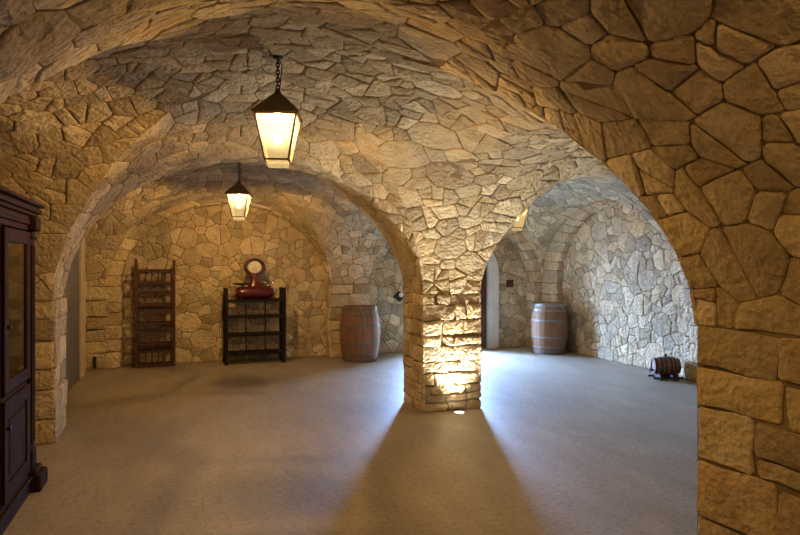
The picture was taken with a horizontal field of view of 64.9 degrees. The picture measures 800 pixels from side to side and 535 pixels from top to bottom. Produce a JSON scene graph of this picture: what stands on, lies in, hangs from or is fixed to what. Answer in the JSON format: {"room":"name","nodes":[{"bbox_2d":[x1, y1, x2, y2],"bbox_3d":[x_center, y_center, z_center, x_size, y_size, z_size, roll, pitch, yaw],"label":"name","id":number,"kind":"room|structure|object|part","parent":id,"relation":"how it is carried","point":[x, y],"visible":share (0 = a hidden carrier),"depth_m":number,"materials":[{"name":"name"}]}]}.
{"room":"wine cellar","nodes":[
{"label":"wine cellar","id":0,"kind":"room"},
{"bbox_2d":[34,298,67,444],"bbox_3d":[-3.501,0.951,5.944,0.572,1.307,0.684,0,0,-19],"label":"pillar","id":1,"kind":"structure","parent":0,"point":[51,386],"depth_m":5.71,"materials":[{"name":"stone"}]},
{"bbox_2d":[85,265,106,368],"bbox_3d":[-2.752,-0.049,3.461,0.430,3.301,13.746,0,0,-18],"label":"wall","id":2,"kind":"structure","parent":0,"point":[95,297],"depth_m":9.91,"materials":[{"name":"stone"}]},
{"bbox_2d":[63,248,78,391],"bbox_3d":[-4.310,0.460,8.053,0.108,2.280,2.050,0,0,-19],"label":"door","id":3,"kind":"structure","parent":2,"relation":"in","point":[72,285],"depth_m":8.40,"materials":[{"name":"brown wood"}]},
{"bbox_2d":[79,238,84,378],"bbox_3d":[-4.744,0.460,9.342,0.120,2.276,0.670,0,0,-19],"label":"trim","id":4,"kind":"structure","parent":2,"relation":"attached to","point":[82,245],"depth_m":9.12,"materials":[{"name":"stone"}]},
{"bbox_2d":[106,199,541,367],"bbox_3d":[-1.033,-0.073,11.360,8.560,3.353,0.298,0,0,-19],"label":"wall","id":5,"kind":"structure","parent":0,"point":[210,250],"depth_m":10.89,"materials":[{"name":"stone"}]},
{"bbox_2d":[93,357,96,367],"bbox_3d":[-4.793,1.490,9.876,0.050,0.180,0.030,0,0,-19],"label":"wall socket","id":6,"kind":"object","parent":5,"relation":"attached to","point":[94,358],"visible":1,"depth_m":9.86,"materials":[{"name":"metal"}]},
{"bbox_2d":[393,291,402,301],"bbox_3d":[-0.028,0.540,11.758,0.197,0.197,0.157,0,0,-19],"label":"wall speaker","id":7,"kind":"object","parent":5,"relation":"attached to","point":[398,296],"visible":0.91,"depth_m":11.69,"materials":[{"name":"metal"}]},
{"bbox_2d":[479,265,486,347],"bbox_3d":[1.478,0.590,12.286,0.471,1.980,0.065,0,0,-19],"label":"door","id":8,"kind":"structure","parent":5,"relation":"in","point":[483,334],"depth_m":12.34,"materials":[{"name":"brown wood"}]},
{"bbox_2d":[482,253,498,348],"bbox_3d":[1.067,0.420,12.203,1.860,2.360,0.090,0,0,-19],"label":"trim","id":9,"kind":"structure","parent":5,"relation":"attached to","point":[492,265],"depth_m":12.42,"materials":[{"name":"paint"}]},
{"bbox_2d":[506,280,513,286],"bbox_3d":[2.202,0.320,12.592,0.150,0.150,0.036,0,0,-19],"label":"wall box","id":10,"kind":"object","parent":5,"relation":"attached to","point":[509,283],"visible":1,"depth_m":12.57,"materials":[{"name":"red wood"}]},
{"bbox_2d":[329,284,369,357],"bbox_3d":[-0.937,0.950,11.398,0.760,1.303,0.312,0,0,-19],"label":"pillar","id":11,"kind":"structure","parent":0,"point":[341,295],"depth_m":11.20,"materials":[{"name":"stone"}]},
{"bbox_2d":[3,346,696,534],"bbox_3d":[1.197,1.600,5.055,9.200,0.001,14.550,0,0,-19],"label":"floor","id":12,"kind":"structure","parent":0,"point":[569,443],"depth_m":5.38,"materials":[{"name":"concrete"}]},
{"bbox_2d":[0,185,47,534],"bbox_3d":[-2.526,0.570,3.477,0.610,2.060,2.388,0,0,-19],"label":"display cabinet","id":13,"kind":"object","parent":12,"relation":"on","point":[20,474],"visible":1,"depth_m":4.13,"materials":[{"name":"brown wood"}]},
{"bbox_3d":[-2.514,1.130,4.126,0.022,0.620,0.680,0,0,-19],"label":"panel door","id":14,"kind":"part","parent":13,"relation":"part of","materials":[{"name":"brown wood"}]},
{"bbox_3d":[-2.514,0.265,4.126,0.022,1.030,0.680,0,0,-19],"label":"glass door","id":15,"kind":"part","parent":13,"relation":"part of","materials":[{"name":"brown wood"}]},
{"bbox_3d":[-2.517,0.270,4.125,0.004,0.880,0.510,0,0,-19],"label":"pane","id":16,"kind":"part","parent":13,"relation":"part of","materials":[{"name":"clear glass"}]},
{"bbox_3d":[-2.526,-0.360,3.459,0.598,0.200,2.356,0,0,-19],"label":"cornice","id":17,"kind":"part","parent":13,"relation":"part of","materials":[{"name":"brown wood"}]},
{"bbox_2d":[134,259,174,367],"bbox_3d":[-3.983,0.730,10.239,0.614,1.740,0.300,0,0,-20],"label":"rack","id":18,"kind":"object","parent":12,"relation":"on","point":[137,351],"visible":1,"depth_m":10.12,"materials":[{"name":"red wood"}]},
{"bbox_3d":[-4.205,0.730,10.018,0.044,1.740,0.040,0,0,-20],"label":"post","id":19,"kind":"part","parent":18,"relation":"part of","materials":[{"name":"red wood"}]},
{"bbox_3d":[-3.938,0.045,10.117,0.570,0.036,0.026,0,0,-20],"label":"rail","id":20,"kind":"part","parent":18,"relation":"part of","materials":[{"name":"red wood"}]},
{"bbox_3d":[-3.938,0.255,10.117,0.570,0.036,0.026,0,0,-20],"label":"rail","id":21,"kind":"part","parent":18,"relation":"part of","materials":[{"name":"red wood"}]},
{"bbox_3d":[-4.028,0.410,10.361,0.570,0.036,0.026,0,0,-20],"label":"rail","id":22,"kind":"part","parent":18,"relation":"part of","materials":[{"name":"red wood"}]},
{"bbox_3d":[-3.938,0.410,10.117,0.570,0.036,0.026,0,0,-20],"label":"rail","id":23,"kind":"part","parent":18,"relation":"part of","materials":[{"name":"red wood"}]},
{"bbox_3d":[-3.938,0.600,10.117,0.570,0.036,0.026,0,0,-20],"label":"rail","id":24,"kind":"part","parent":18,"relation":"part of","materials":[{"name":"red wood"}]},
{"bbox_3d":[-4.028,0.690,10.361,0.570,0.036,0.026,0,0,-20],"label":"rail","id":25,"kind":"part","parent":18,"relation":"part of","materials":[{"name":"red wood"}]},
{"bbox_3d":[-3.938,0.690,10.117,0.570,0.036,0.026,0,0,-20],"label":"rail","id":26,"kind":"part","parent":18,"relation":"part of","materials":[{"name":"red wood"}]},
{"bbox_3d":[-3.938,0.900,10.117,0.570,0.036,0.026,0,0,-20],"label":"rail","id":27,"kind":"part","parent":18,"relation":"part of","materials":[{"name":"red wood"}]},
{"bbox_3d":[-4.028,1.035,10.361,0.570,0.036,0.026,0,0,-20],"label":"rail","id":28,"kind":"part","parent":18,"relation":"part of","materials":[{"name":"red wood"}]},
{"bbox_3d":[-3.938,1.035,10.117,0.570,0.036,0.026,0,0,-20],"label":"rail","id":29,"kind":"part","parent":18,"relation":"part of","materials":[{"name":"red wood"}]},
{"bbox_3d":[-3.938,1.235,10.117,0.570,0.036,0.026,0,0,-20],"label":"rail","id":30,"kind":"part","parent":18,"relation":"part of","materials":[{"name":"red wood"}]},
{"bbox_3d":[-4.028,1.355,10.361,0.570,0.036,0.026,0,0,-20],"label":"rail","id":31,"kind":"part","parent":18,"relation":"part of","materials":[{"name":"red wood"}]},
{"bbox_3d":[-3.938,1.355,10.117,0.570,0.036,0.026,0,0,-20],"label":"rail","id":32,"kind":"part","parent":18,"relation":"part of","materials":[{"name":"red wood"}]},
{"bbox_3d":[-3.938,1.570,10.117,0.570,0.036,0.026,0,0,-20],"label":"rail","id":33,"kind":"part","parent":18,"relation":"part of","materials":[{"name":"red wood"}]},
{"bbox_2d":[138,362,172,364],"bbox_3d":[-3.984,1.572,10.241,0.530,0.016,0.225,0,0,-20],"label":"shelf","id":34,"kind":"object","parent":18,"relation":"attached to","point":[141,363],"depth_m":10.19,"materials":[{"name":"red wood"}]},
{"bbox_3d":[-3.761,0.780,10.460,0.044,1.640,0.040,0,0,-20],"label":"post","id":35,"kind":"part","parent":18,"relation":"part of","materials":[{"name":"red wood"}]},
{"bbox_3d":[-3.671,0.740,10.216,0.044,1.720,0.040,0,0,-20],"label":"post","id":36,"kind":"part","parent":18,"relation":"part of","materials":[{"name":"red wood"}]},
{"bbox_2d":[223,287,285,365],"bbox_3d":[-2.453,0.970,10.605,0.992,1.260,0.392,0,0,-20],"label":"shelf unit","id":37,"kind":"object","parent":12,"relation":"on","point":[281,351],"visible":1,"depth_m":10.53,"materials":[{"name":"brown wood"}]},
{"bbox_3d":[-2.953,0.970,10.606,0.052,1.260,0.052,0,0,-20],"label":"post","id":38,"kind":"part","parent":37,"relation":"part of","materials":[{"name":"brown wood"}]},
{"bbox_3d":[-2.838,0.970,10.286,0.052,1.260,0.052,0,0,-20],"label":"post","id":39,"kind":"part","parent":37,"relation":"part of","materials":[{"name":"brown wood"}]},
{"bbox_2d":[233,258,273,299],"bbox_3d":[-2.470,0.187,10.576,0.679,0.694,0.250,0,0,-23],"label":"scale","id":40,"kind":"object","parent":37,"relation":"on","point":[254,267],"visible":1,"depth_m":10.54,"materials":[{"name":"red metal"}]},
{"bbox_3d":[-2.453,0.555,10.605,0.900,0.040,0.360,0,0,-20],"label":"shelf","id":41,"kind":"part","parent":37,"relation":"part of","materials":[{"name":"brown wood"}]},
{"bbox_3d":[-2.453,0.820,10.605,0.900,0.040,0.360,0,0,-20],"label":"shelf","id":42,"kind":"part","parent":37,"relation":"part of","materials":[{"name":"brown wood"}]},
{"bbox_3d":[-2.453,1.120,10.605,0.900,0.040,0.360,0,0,-20],"label":"shelf","id":43,"kind":"part","parent":37,"relation":"part of","materials":[{"name":"brown wood"}]},
{"bbox_3d":[-2.453,1.430,10.605,0.900,0.040,0.360,0,0,-20],"label":"shelf","id":44,"kind":"part","parent":37,"relation":"part of","materials":[{"name":"brown wood"}]},
{"bbox_3d":[-2.068,0.970,10.924,0.052,1.260,0.052,0,0,-20],"label":"post","id":45,"kind":"part","parent":37,"relation":"part of","materials":[{"name":"brown wood"}]},
{"bbox_3d":[-1.953,0.970,10.604,0.052,1.260,0.052,0,0,-20],"label":"post","id":46,"kind":"part","parent":37,"relation":"part of","materials":[{"name":"brown wood"}]},
{"bbox_2d":[340,305,379,362],"bbox_3d":[-0.692,1.130,10.841,0.689,0.940,0.690,0,0,3],"label":"wine barrel","id":47,"kind":"object","parent":12,"relation":"on","point":[359,324],"visible":1,"depth_m":10.56,"materials":[{"name":"brown wood"}]},
{"bbox_2d":[454,411,464,413],"bbox_3d":[0.651,1.596,6.914,0.126,0.016,0.126,0,0,-19],"label":"spotlight","id":48,"kind":"object","parent":12,"relation":"on","point":[455,412],"visible":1,"depth_m":6.91,"materials":[{"name":"silver metal"}]},
{"bbox_2d":[529,302,567,354],"bbox_3d":[2.794,1.130,11.813,0.709,0.940,0.690,0,0,12],"label":"wine barrel","id":49,"kind":"object","parent":12,"relation":"on","point":[549,320],"visible":1,"depth_m":11.53,"materials":[{"name":"brown wood"}]},
{"bbox_2d":[648,354,683,380],"bbox_3d":[3.813,1.423,9.053,0.440,0.355,0.320,0,0,3],"label":"small cask","id":50,"kind":"object","parent":12,"relation":"on","point":[663,367],"visible":1,"depth_m":8.95,"materials":[{"name":"brown wood"}]},
{"bbox_2d":[0,0,799,336],"bbox_3d":[1.105,-0.616,4.820,8.472,1.832,13.567,0,0,-19],"label":"ceiling","id":51,"kind":"structure","parent":0,"point":[427,129],"depth_m":4.19,"materials":[{"name":"stone"}]},
{"bbox_2d":[225,162,252,220],"bbox_3d":[-2.242,-1.075,8.761,0.332,0.830,0.332,0,0,-4],"label":"hanging lantern","id":52,"kind":"object","parent":51,"relation":"hanging from","point":[238,196],"visible":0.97,"depth_m":8.65,"materials":[{"name":"metal"}]},
{"bbox_3d":[-2.233,-0.853,8.652,0.276,0.305,0.060,0,0,-4],"label":"glass pane","id":53,"kind":"part","parent":52,"relation":"part of","materials":[{"name":"white glass"}]},
{"bbox_3d":[-2.242,-0.856,8.761,0.296,0.323,0.296,0,0,-4],"label":"frame","id":54,"kind":"part","parent":52,"relation":"part of","materials":[{"name":"metal"}]},
{"bbox_3d":[-2.242,-0.678,8.761,0.141,0.036,0.141,0,0,-4],"label":"glass","id":55,"kind":"part","parent":52,"relation":"part of","materials":[{"name":"white glass"}]},
{"bbox_3d":[-2.132,-0.853,8.770,0.060,0.305,0.276,0,0,-4],"label":"glass pane","id":56,"kind":"part","parent":52,"relation":"part of","materials":[{"name":"white glass"}]},
{"bbox_2d":[250,55,302,167],"bbox_3d":[-0.871,-1.113,4.484,0.332,0.785,0.332,0,0,-4],"label":"hanging lantern","id":57,"kind":"object","parent":51,"relation":"hanging from","point":[277,119],"visible":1,"depth_m":4.38,"materials":[{"name":"metal"}]},
{"bbox_3d":[-0.863,-0.912,4.374,0.276,0.305,0.060,0,0,-4],"label":"glass pane","id":58,"kind":"part","parent":57,"relation":"part of","materials":[{"name":"white glass"}]},
{"bbox_3d":[-0.871,-0.916,4.484,0.296,0.323,0.296,0,0,-4],"label":"frame","id":59,"kind":"part","parent":57,"relation":"part of","materials":[{"name":"metal"}]},
{"bbox_3d":[-0.871,-0.738,4.484,0.141,0.036,0.141,0,0,-4],"label":"glass","id":60,"kind":"part","parent":57,"relation":"part of","materials":[{"name":"white glass"}]},
{"bbox_3d":[-0.871,-1.351,4.484,0.025,0.236,0.025,0,0,41],"label":"chain","id":61,"kind":"part","parent":57,"relation":"part of","materials":[{"name":"metal"}]},
{"bbox_3d":[-0.761,-0.912,4.492,0.060,0.305,0.276,0,0,-4],"label":"glass pane","id":62,"kind":"part","parent":57,"relation":"part of","materials":[{"name":"white glass"}]},
{"bbox_2d":[510,207,529,230],"bbox_3d":[1.901,-1.045,10.212,0.332,0.890,0.332,0,0,-4],"label":"lantern","id":63,"kind":"object","parent":51,"relation":"hanging from","point":[518,225],"visible":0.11,"depth_m":10.12,"materials":[{"name":"glass"}]},
{"bbox_3d":[1.901,-0.618,10.212,0.141,0.036,0.141,0,0,-4],"label":"glass","id":64,"kind":"part","parent":63,"relation":"part of","materials":[{"name":"white glass"}]},
{"bbox_3d":[1.910,-0.792,10.103,0.276,0.305,0.060,0,0,-4],"label":"glass pane","id":65,"kind":"part","parent":63,"relation":"part of","materials":[{"name":"white glass"}]},
{"bbox_2d":[403,293,481,412],"bbox_3d":[0.483,0.947,7.337,0.755,1.311,0.672,0,0,-19],"label":"pillar","id":66,"kind":"structure","parent":0,"point":[442,351],"depth_m":7.05,"materials":[{"name":"stone"}]},
{"bbox_2d":[542,199,691,379],"bbox_3d":[4.309,-0.048,8.608,0.180,3.304,9.000,0,0,-19],"label":"wall","id":67,"kind":"structure","parent":0,"point":[623,286],"depth_m":10.62,"materials":[{"name":"stone"}]},
{"bbox_2d":[689,291,696,380],"bbox_3d":[4.290,0.952,8.670,0.201,1.304,0.681,0,0,-19],"label":"pillar","id":68,"kind":"structure","parent":0,"point":[693,328],"depth_m":8.88,"materials":[{"name":"stone"}]},
{"bbox_2d":[696,325,799,534],"bbox_3d":[2.013,0.948,2.916,0.712,1.311,1.032,0,0,-19],"label":"pillar","id":69,"kind":"structure","parent":0,"point":[748,382],"depth_m":2.96,"materials":[{"name":"stone"}]}
]}

